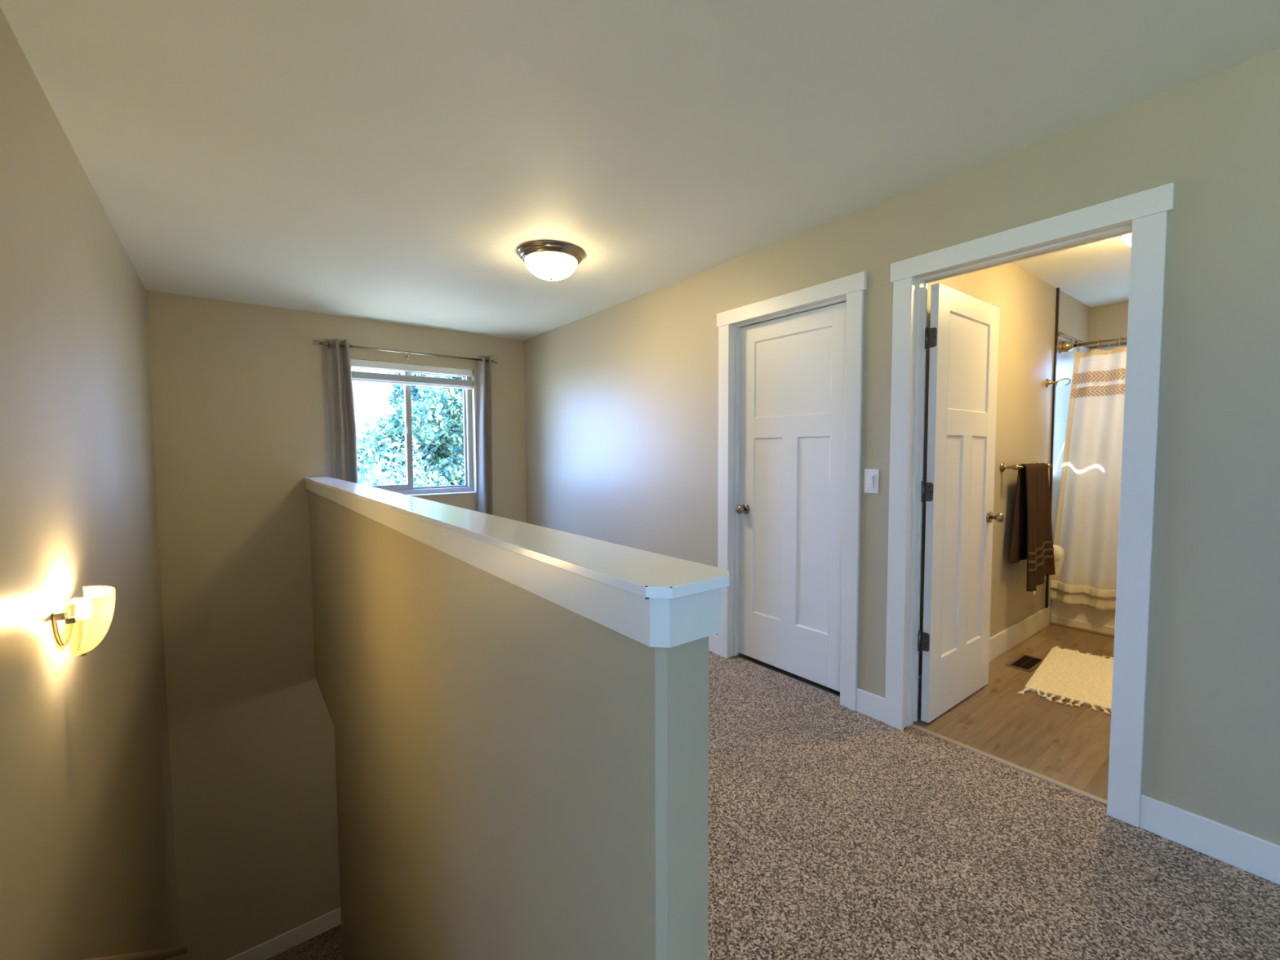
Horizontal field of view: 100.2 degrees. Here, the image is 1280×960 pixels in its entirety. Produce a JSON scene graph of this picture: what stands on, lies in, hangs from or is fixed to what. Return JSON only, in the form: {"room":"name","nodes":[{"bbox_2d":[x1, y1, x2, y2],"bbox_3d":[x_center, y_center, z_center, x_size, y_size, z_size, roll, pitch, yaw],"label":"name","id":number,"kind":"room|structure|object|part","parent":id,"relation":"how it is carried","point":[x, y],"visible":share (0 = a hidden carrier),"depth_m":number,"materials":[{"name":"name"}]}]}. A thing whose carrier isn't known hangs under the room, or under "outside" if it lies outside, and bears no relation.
{"room":"upstairs hallway landing","nodes":[
{"label":"upstairs hallway landing","id":0,"kind":"room"},
{"bbox_2d":[0,7,180,959],"bbox_3d":[-2.092,1.426,2.017,0.115,5.340,4.633,-3,4,-37],"label":"wall","id":1,"kind":"structure","parent":0,"point":[87,862],"depth_m":1.78,"materials":[{"name":"beige paint"}]},
{"bbox_2d":[51,595,93,656],"bbox_3d":[-1.728,0.453,1.679,0.120,0.195,0.265,-3,4,-37],"label":"wall sconce","id":2,"kind":"object","parent":1,"relation":"attached to","point":[64,618],"visible":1,"depth_m":1.65,"materials":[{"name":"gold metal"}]},
{"bbox_3d":[-1.737,0.403,1.671,0.036,0.066,0.036,-3,4,-37],"label":"bulb","id":3,"kind":"part","parent":2,"relation":"part of","materials":[{"name":"white glass"}]},
{"bbox_2d":[83,946,187,959],"bbox_3d":[-1.922,1.796,1.985,0.092,2.921,3.871,-3,4,-37],"label":"handrail","id":4,"kind":"object","parent":1,"relation":"attached to","point":[159,954],"visible":1,"depth_m":2.27,"materials":[{"name":"beige wood"}]},
{"bbox_2d":[266,924,342,959],"bbox_3d":[-1.475,3.953,3.812,3.066,0.100,2.733,-3,4,-37],"label":"floor","id":5,"kind":"structure","parent":0,"point":[327,945],"depth_m":4.41,"materials":[{"name":"carpet"}]},
{"bbox_2d":[145,289,526,959],"bbox_3d":[-2.363,1.281,4.819,3.096,5.340,0.150,-3,4,-37],"label":"wall","id":6,"kind":"structure","parent":0,"point":[239,393],"depth_m":4.19,"materials":[{"name":"beige paint"}]},
{"bbox_2d":[226,907,341,959],"bbox_3d":[-2.297,3.778,4.888,2.852,0.145,0.014,-3,4,-37],"label":"baseboard","id":7,"kind":"structure","parent":6,"relation":"attached to","point":[285,941],"depth_m":4.43,"materials":[{"name":"white paint"}]},
{"bbox_2d":[312,339,497,364],"bbox_3d":[-2.033,-1.119,4.789,1.541,0.074,0.114,-3,4,-37],"label":"curtain rod","id":8,"kind":"object","parent":6,"relation":"attached to","point":[314,342],"visible":0.94,"depth_m":4.71,"materials":[{"name":"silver metal"}]},
{"bbox_2d":[324,338,358,484],"bbox_3d":[-2.468,-0.055,4.465,0.211,2.205,0.087,-3,4,-37],"label":"window curtain","id":9,"kind":"object","parent":8,"relation":"hanging from","point":[342,418],"visible":0.59,"depth_m":4.43,"materials":[{"name":"fabric"}]},
{"bbox_2d":[475,355,493,515],"bbox_3d":[-1.513,-0.097,5.195,0.150,2.205,0.087,-3,4,-37],"label":"window curtain","id":10,"kind":"object","parent":8,"relation":"hanging from","point":[483,416],"visible":0.67,"depth_m":5.17,"materials":[{"name":"fabric"}]},
{"bbox_2d":[351,366,475,496],"bbox_3d":[-2.127,-0.452,4.901,1.205,1.200,0.152,-3,4,-37],"label":"window","id":11,"kind":"structure","parent":6,"relation":"in","point":[408,489],"depth_m":5.06,"materials":[{"name":"grey plastic"}]},
{"bbox_3d":[-2.351,-0.450,4.769,0.598,1.098,0.026,-3,4,-37],"label":"sash","id":12,"kind":"part","parent":11,"relation":"part of","materials":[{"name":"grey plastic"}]},
{"bbox_2d":[350,358,472,389],"bbox_3d":[-2.109,-0.957,4.849,1.185,0.183,0.054,-3,4,-37],"label":"window blind","id":13,"kind":"object","parent":11,"relation":"attached to","point":[360,376],"visible":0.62,"depth_m":4.85,"materials":[{"name":"white plastic"}]},
{"bbox_3d":[-2.110,-0.875,4.855,1.181,0.020,0.048,-3,4,-37],"label":"rail","id":14,"kind":"part","parent":13,"relation":"part of","materials":[{"name":"white plastic"}]},
{"bbox_3d":[-1.945,-0.470,5.115,0.567,1.098,0.024,-3,4,-37],"label":"sash","id":15,"kind":"part","parent":11,"relation":"part of","materials":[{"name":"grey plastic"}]},
{"bbox_3d":[-2.103,0.142,4.904,1.203,0.012,0.082,-3,4,-37],"label":"sill","id":16,"kind":"part","parent":11,"relation":"part of","materials":[{"name":"white paint"}]},
{"bbox_2d":[308,489,708,959],"bbox_3d":[-1.293,2.019,2.725,0.114,3.875,4.528,-3,4,-37],"label":"wall","id":17,"kind":"structure","parent":0,"point":[521,775],"depth_m":1.33,"materials":[{"name":"beige paint"}]},
{"bbox_2d":[303,476,729,648],"bbox_3d":[-1.292,0.110,2.613,0.175,0.094,4.559,-3,4,-37],"label":"trim","id":18,"kind":"structure","parent":17,"relation":"attached to","point":[651,599],"depth_m":1.01,"materials":[{"name":"paint"}]},
{"bbox_2d":[0,0,1279,340],"bbox_3d":[0.640,-1.347,1.770,8.260,0.200,8.533,-3,4,-37],"label":"ceiling","id":19,"kind":"structure","parent":0,"point":[388,161],"depth_m":1.84,"materials":[{"name":"paint"}]},
{"bbox_2d":[516,240,584,280],"bbox_3d":[-0.513,-1.234,3.096,0.384,0.155,0.384,-3,4,-37],"label":"ceiling light","id":20,"kind":"object","parent":19,"relation":"attached to","point":[547,260],"visible":1,"depth_m":2.99,"materials":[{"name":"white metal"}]},
{"bbox_3d":[-0.513,-1.218,3.097,0.301,0.105,0.301,-3,4,-37],"label":"lamp shade","id":21,"kind":"part","parent":20,"relation":"part of","materials":[{"name":"white glass"}]},
{"bbox_2d":[1120,233,1131,246],"bbox_3d":[2.577,-1.224,2.654,0.360,0.155,0.360,-3,4,-37],"label":"ceiling light","id":22,"kind":"object","parent":19,"relation":"attached to","point":[1126,238],"visible":0.1,"depth_m":2.71,"materials":[{"name":"white glass"}]},
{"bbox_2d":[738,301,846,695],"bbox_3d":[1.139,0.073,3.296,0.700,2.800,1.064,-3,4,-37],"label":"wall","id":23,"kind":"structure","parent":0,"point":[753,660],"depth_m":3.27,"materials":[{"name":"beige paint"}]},
{"bbox_2d":[524,48,1279,844],"bbox_3d":[1.333,0.121,2.373,0.115,2.800,8.133,-3,4,-37],"label":"wall","id":24,"kind":"structure","parent":0,"point":[621,400],"depth_m":1.79,"materials":[{"name":"beige paint"}]},
{"bbox_2d":[708,634,717,653],"bbox_3d":[-1.060,1.031,3.960,1.823,0.116,2.776,-3,4,-37],"label":"baseboard","id":25,"kind":"structure","parent":24,"relation":"attached to","point":[713,639],"depth_m":3.44,"materials":[{"name":"white paint"}]},
{"bbox_2d":[736,302,846,691],"bbox_3d":[0.833,0.094,3.032,0.107,2.032,0.756,-3,4,-37],"label":"door","id":26,"kind":"structure","parent":24,"relation":"in","point":[789,509],"depth_m":3.02,"materials":[{"name":"white paint"}]},
{"bbox_3d":[0.649,0.179,3.298,0.013,0.066,0.066,-3,4,-37],"label":"knob","id":27,"kind":"part","parent":26,"relation":"part of","materials":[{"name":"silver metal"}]},
{"bbox_2d":[716,271,866,711],"bbox_3d":[0.827,0.059,3.013,0.137,2.141,0.971,-3,4,-37],"label":"trim","id":28,"kind":"structure","parent":24,"relation":"attached to","point":[850,289],"depth_m":2.79,"materials":[{"name":"white paint"}]},
{"bbox_2d":[855,688,884,722],"bbox_3d":[1.122,1.093,2.599,0.014,0.116,0.150,-3,4,-37],"label":"baseboard","id":29,"kind":"structure","parent":24,"relation":"attached to","point":[868,704],"depth_m":2.59,"materials":[{"name":"white paint"}]},
{"bbox_2d":[863,468,879,493],"bbox_3d":[1.103,0.006,2.557,0.018,0.116,0.072,-3,4,-37],"label":"light switch","id":30,"kind":"object","parent":24,"relation":"attached to","point":[871,476],"visible":1,"depth_m":2.56,"materials":[{"name":"white plastic"}]},
{"bbox_2d":[917,283,1004,723],"bbox_3d":[1.615,0.115,2.683,0.718,2.032,0.179,-3,4,-37],"label":"door","id":31,"kind":"structure","parent":24,"relation":"in","point":[962,337],"depth_m":2.63,"materials":[{"name":"white paint"}]},
{"bbox_3d":[1.866,0.197,2.849,0.066,0.066,0.013,-3,4,-37],"label":"knob","id":32,"kind":"part","parent":31,"relation":"part of","materials":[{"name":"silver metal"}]},
{"bbox_2d":[910,724,1107,805],"bbox_3d":[1.494,1.171,2.230,0.027,0.016,0.739,-3,4,-37],"label":"trim","id":33,"kind":"structure","parent":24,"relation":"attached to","point":[1077,791],"depth_m":2.18,"materials":[{"name":"beige"}]},
{"bbox_2d":[884,182,1174,827],"bbox_3d":[1.478,0.100,2.165,0.137,2.141,0.921,-3,4,-37],"label":"trim","id":34,"kind":"structure","parent":24,"relation":"attached to","point":[1144,213],"depth_m":1.86,"materials":[{"name":"white paint"}]},
{"bbox_2d":[1138,793,1279,884],"bbox_3d":[2.735,1.196,0.495,0.014,0.116,3.367,-3,4,-37],"label":"baseboard","id":35,"kind":"structure","parent":24,"relation":"attached to","point":[1254,855],"depth_m":1.69,"materials":[{"name":"white paint"}]},
{"bbox_2d":[707,623,1279,959],"bbox_3d":[0.652,1.339,1.910,8.060,0.300,8.133,-3,4,-37],"label":"floor","id":36,"kind":"structure","parent":0,"point":[837,832],"depth_m":1.75,"materials":[{"name":"beige carpet"}]},
{"bbox_2d":[1005,653,1044,672],"bbox_3d":[2.349,1.109,3.250,0.293,0.005,0.128,-3,4,-37],"label":"floor vent","id":37,"kind":"object","parent":36,"relation":"in","point":[1024,662],"visible":0.97,"depth_m":3.24,"materials":[{"name":"brown metal"}]},
{"bbox_2d":[1017,645,1113,715],"bbox_3d":[2.562,1.115,2.978,1.007,0.019,0.584,-3,4,-44],"label":"rug","id":38,"kind":"object","parent":36,"relation":"on","point":[1073,676],"visible":0.63,"depth_m":2.98,"materials":[{"name":"beige fabric"}]},
{"bbox_2d":[1050,600,1115,635],"bbox_3d":[3.819,0.885,3.587,0.745,0.405,1.537,-3,4,-37],"label":"bathtub","id":39,"kind":"object","parent":36,"relation":"on","point":[1082,616],"visible":0.22,"depth_m":3.83,"materials":[{"name":"white ceramic"}]},
{"bbox_2d":[918,262,1090,675],"bbox_3d":[2.475,0.053,3.572,3.158,2.800,0.120,-3,4,-37],"label":"wall","id":40,"kind":"structure","parent":0,"point":[1026,303],"depth_m":3.43,"materials":[{"name":"beige paint"}]},
{"bbox_2d":[917,606,1049,704],"bbox_3d":[2.140,1.041,3.280,2.203,0.140,0.014,-3,4,-37],"label":"baseboard","id":41,"kind":"structure","parent":40,"relation":"attached to","point":[1009,637],"depth_m":3.53,"materials":[{"name":"white paint"}]},
{"bbox_2d":[1000,461,1051,471],"bbox_3d":[2.499,-0.088,3.448,0.650,0.060,0.096,-3,4,-37],"label":"towel bar","id":42,"kind":"object","parent":40,"relation":"attached to","point":[1002,467],"visible":0.67,"depth_m":3.28,"materials":[{"name":"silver metal"}]},
{"bbox_3d":[2.265,-0.077,3.269,0.060,0.060,0.096,-3,4,-37],"label":"post","id":43,"kind":"part","parent":42,"relation":"part of","materials":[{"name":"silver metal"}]},
{"bbox_2d":[1008,462,1055,595],"bbox_3d":[2.542,0.305,3.443,0.574,0.824,0.102,-3,4,-37],"label":"towel","id":44,"kind":"object","parent":42,"relation":"hanging from","point":[1032,540],"visible":1,"depth_m":3.40,"materials":[{"name":"brown fabric"}]},
{"bbox_3d":[2.733,-0.098,3.627,0.060,0.060,0.096,-3,4,-37],"label":"post","id":45,"kind":"part","parent":42,"relation":"part of","materials":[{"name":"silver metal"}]},
{"bbox_2d":[1044,287,1059,608],"bbox_3d":[2.974,-0.209,3.859,0.022,2.310,0.015,-3,4,-37],"label":"trim","id":46,"kind":"structure","parent":40,"relation":"attached to","point":[1058,288],"depth_m":3.84,"materials":[{"name":"black metal"}]},
{"bbox_2d":[1045,377,1071,386],"bbox_3d":[2.971,-0.684,3.772,0.292,0.062,0.077,-2,3,-27],"label":"towel ring","id":47,"kind":"object","parent":40,"relation":"attached to","point":[1048,382],"visible":1,"depth_m":3.73,"materials":[{"name":"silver metal"}]},
{"bbox_3d":[2.870,-0.678,3.724,0.058,0.058,0.064,-3,4,-37],"label":"post","id":48,"kind":"part","parent":47,"relation":"part of","materials":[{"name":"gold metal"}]},
{"bbox_2d":[1050,622,1114,637],"bbox_3d":[3.524,1.095,3.368,0.032,0.012,1.532,-3,4,-37],"label":"trim","id":49,"kind":"structure","parent":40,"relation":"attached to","point":[1053,624],"depth_m":3.82,"materials":[{"name":"brown"}]},
{"bbox_2d":[1088,301,1128,342],"bbox_3d":[4.175,0.033,3.824,0.150,2.800,1.546,-3,4,-37],"label":"wall","id":50,"kind":"structure","parent":0,"point":[1108,322],"depth_m":4.23,"materials":[{"name":"beige paint"}]},
{"bbox_2d":[1048,331,1127,624],"bbox_3d":[3.784,0.020,3.524,0.835,2.140,1.546,-3,4,-37],"label":"wall tile","id":51,"kind":"structure","parent":50,"relation":"attached to","point":[1065,361],"depth_m":3.96,"materials":[{"name":"tile"}]},
{"bbox_3d":[3.488,0.118,2.251,3.158,2.800,0.120,-3,4,-37],"label":"wall","id":52,"kind":"structure","parent":0,"visible":0},
{"bbox_2d":[1057,337,1127,353],"bbox_3d":[3.509,-0.929,3.261,0.092,0.092,1.537,-3,4,-37],"label":"shower rod","id":53,"kind":"object","parent":52,"relation":"attached to","point":[1067,346],"visible":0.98,"depth_m":3.78,"materials":[{"name":"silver metal"}]},
{"bbox_2d":[1050,336,1126,611],"bbox_3d":[3.468,-0.016,3.323,0.114,1.874,1.496,-3,4,-37],"label":"shower curtain","id":54,"kind":"object","parent":53,"relation":"hanging from","point":[1087,523],"visible":0.3,"depth_m":3.74,"materials":[{"name":"fabric"}]},
{"label":"outside","id":55,"kind":"structure","parent":0,"visible":0},
{"bbox_3d":[-4.201,3.308,22.161,100.000,0.100,120.000,-3,4,-37],"label":"ground","id":56,"kind":"structure","parent":55,"visible":0},
{"bbox_2d":[356,425,381,477],"bbox_3d":[-8.784,0.939,16.645,2.844,5.254,2.851,-3,4,-37],"label":"tree","id":57,"kind":"object","parent":56,"relation":"on","point":[361,451],"visible":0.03,"depth_m":16.15,"materials":[{"name":"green plant"}]},
{"bbox_2d":[356,424,449,494],"bbox_3d":[-4.509,1.460,9.444,2.759,4.926,2.583,0,3,-1],"label":"tree","id":58,"kind":"object","parent":56,"relation":"on","point":[380,480],"visible":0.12,"depth_m":9.47,"materials":[{"name":"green plant"}]},
{"bbox_2d":[357,370,466,492],"bbox_3d":[-4.519,-0.231,13.793,4.964,7.851,5.066,-1,3,-7],"label":"tree","id":59,"kind":"object","parent":56,"relation":"on","point":[441,438],"visible":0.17,"depth_m":12.27,"materials":[{"name":"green plant"}]},
{"bbox_3d":[2.829,0.509,3.727,0.173,0.052,0.100,-3,4,-37],"label":"paper holder","id":60,"kind":"object","parent":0,"visible":0},
{"bbox_2d":[1053,544,1065,579],"bbox_3d":[2.866,0.567,3.714,0.112,0.225,0.110,-3,4,-37],"label":"toilet roll","id":61,"kind":"object","parent":60,"relation":"hanging from","point":[1059,552],"visible":0.56,"depth_m":3.67,"materials":[{"name":"white paper"}]}
]}

